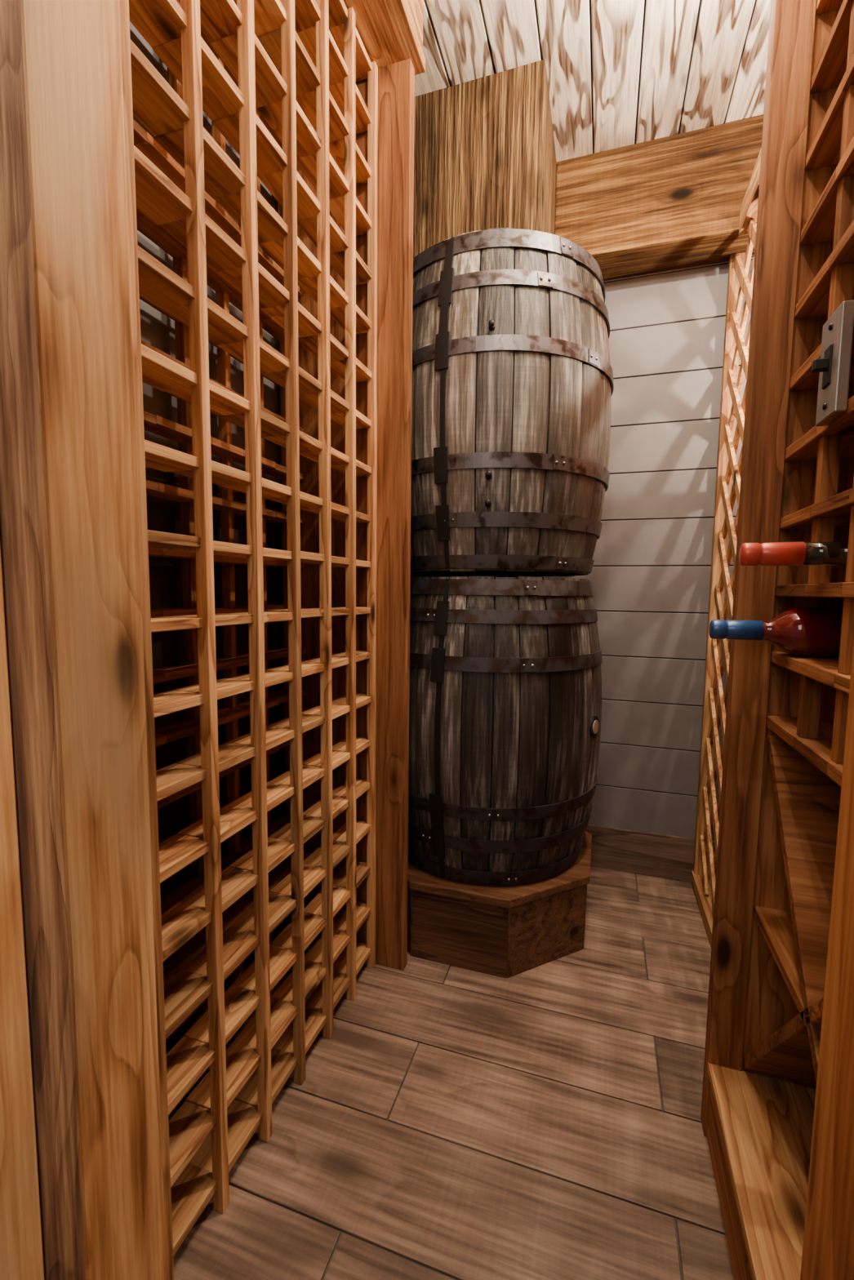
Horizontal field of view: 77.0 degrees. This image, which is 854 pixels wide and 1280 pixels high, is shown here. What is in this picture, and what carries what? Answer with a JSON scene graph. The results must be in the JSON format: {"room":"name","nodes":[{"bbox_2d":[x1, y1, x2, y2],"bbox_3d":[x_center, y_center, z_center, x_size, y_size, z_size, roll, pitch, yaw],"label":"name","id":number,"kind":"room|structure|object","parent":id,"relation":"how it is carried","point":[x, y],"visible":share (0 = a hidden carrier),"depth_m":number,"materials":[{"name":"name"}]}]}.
{"room":"wine cellar","nodes":[
{"label":"wine cellar","id":0,"kind":"room"},
{"bbox_2d":[129,21,287,1053],"bbox_3d":[-0.422,-0.306,1.402,0.050,2.345,1.555,2,5,18],"label":"wall","id":1,"kind":"structure","parent":0,"point":[157,329],"depth_m":1.13,"materials":[{"name":"black"}]},
{"bbox_2d":[168,866,733,1279],"bbox_3d":[0.056,0.979,0.621,1.540,0.060,3.051,2,5,18],"label":"floor","id":2,"kind":"structure","parent":0,"point":[543,1122],"depth_m":1.00,"materials":[{"name":"wood"}]},
{"bbox_2d":[119,0,425,1279],"bbox_3d":[-0.324,-0.267,1.004,0.375,2.343,0.845,2,5,18],"label":"wine rack","id":3,"kind":"object","parent":2,"relation":"on","point":[314,100],"visible":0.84,"depth_m":1.02,"materials":[{"name":"brown wood"}]},
{"bbox_2d":[407,831,591,977],"bbox_3d":[0.181,0.739,1.726,0.654,0.220,0.654,2,5,18],"label":"plinth","id":4,"kind":"object","parent":2,"relation":"on","point":[504,931],"visible":0.52,"depth_m":1.43,"materials":[{"name":"brown wood"}]},
{"bbox_2d":[408,576,602,886],"bbox_3d":[0.187,0.221,1.676,0.677,0.820,0.679,2,5,18],"label":"wooden barrel","id":5,"kind":"object","parent":4,"relation":"on","point":[505,689],"visible":0.77,"depth_m":1.38,"materials":[{"name":"brown wood"}]},
{"bbox_2d":[410,227,613,577],"bbox_3d":[0.195,-0.603,1.598,0.673,0.813,0.684,2,5,18],"label":"wooden barrel","id":6,"kind":"object","parent":5,"relation":"on","point":[513,388],"visible":0.79,"depth_m":1.31,"materials":[{"name":"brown wood"}]},
{"bbox_2d":[413,59,556,257],"bbox_3d":[0.132,-1.263,1.694,0.510,0.479,0.500,2,5,18],"label":"column","id":7,"kind":"structure","parent":6,"relation":"on","point":[485,155],"depth_m":1.43,"materials":[{"name":"brown wood"}]},
{"bbox_2d":[690,147,761,947],"bbox_3d":[0.810,-0.167,1.329,0.048,2.110,0.920,2,5,18],"label":"wine rack","id":8,"kind":"object","parent":2,"relation":"on","point":[739,286],"visible":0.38,"depth_m":1.67,"materials":[{"name":"brown wood"}]},
{"bbox_2d":[700,0,853,1279],"bbox_3d":[0.624,-0.217,0.575,0.384,2.343,0.612,2,5,18],"label":"wine rack","id":9,"kind":"object","parent":2,"relation":"on","point":[786,714],"visible":0.88,"depth_m":0.85,"materials":[{"name":"red wood"}]},
{"bbox_2d":[708,607,842,657],"bbox_3d":[0.595,-0.012,0.815,0.296,0.075,0.075,2,5,18],"label":"wine bottle","id":10,"kind":"object","parent":9,"relation":"in","point":[815,632],"visible":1,"depth_m":0.80,"materials":[{"name":"red glass"}]},
{"bbox_2d":[738,536,848,570],"bbox_3d":[0.567,-0.111,0.683,0.296,0.075,0.075,2,5,18],"label":"wine bottle","id":11,"kind":"object","parent":9,"relation":"in","point":[834,553],"visible":0.93,"depth_m":0.70,"materials":[{"name":"red glass"}]},
{"bbox_2d":[811,299,853,426],"bbox_3d":[0.502,-0.343,0.675,0.030,0.128,0.063,2,5,18],"label":"light switch","id":12,"kind":"object","parent":9,"relation":"attached to","point":[833,366],"visible":1,"depth_m":0.66,"materials":[{"name":"grey metal"}]},
{"bbox_2d":[410,257,753,840],"bbox_3d":[0.535,-0.343,1.933,1.440,2.345,0.050,2,5,18],"label":"wall","id":13,"kind":"structure","parent":0,"point":[649,577],"depth_m":1.83,"materials":[{"name":"white wood"}]},
{"bbox_2d":[584,823,715,882],"bbox_3d":[0.586,0.753,1.978,1.275,0.155,0.014,2,5,18],"label":"baseboard","id":14,"kind":"structure","parent":13,"relation":"attached to","point":[635,851],"depth_m":1.91,"materials":[{"name":"wood"}]},
{"bbox_2d":[414,0,770,162],"bbox_3d":[0.102,-1.416,0.397,1.676,0.060,3.050,2,5,18],"label":"ceiling","id":15,"kind":"structure","parent":0,"point":[620,73],"depth_m":1.35,"materials":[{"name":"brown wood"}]},
{"bbox_2d":[554,114,763,280],"bbox_3d":[0.813,-1.342,1.645,0.810,0.298,0.158,2,5,18],"label":"ceiling beam","id":16,"kind":"structure","parent":15,"relation":"attached to","point":[670,202],"depth_m":1.61,"materials":[{"name":"brown wood"}]},
{"bbox_3d":[0.006,-0.202,0.318,1.540,2.345,0.240,2,5,18],"label":"wall","id":17,"kind":"structure","parent":0,"visible":0},
{"bbox_2d":[0,0,853,1279],"bbox_3d":[-0.041,-0.062,0.344,0.675,2.060,0.257,2,5,18],"label":"door frame","id":18,"kind":"structure","parent":17,"relation":"attached to","point":[82,1180],"depth_m":0.48,"materials":[{"name":"brown wood"}]}
]}

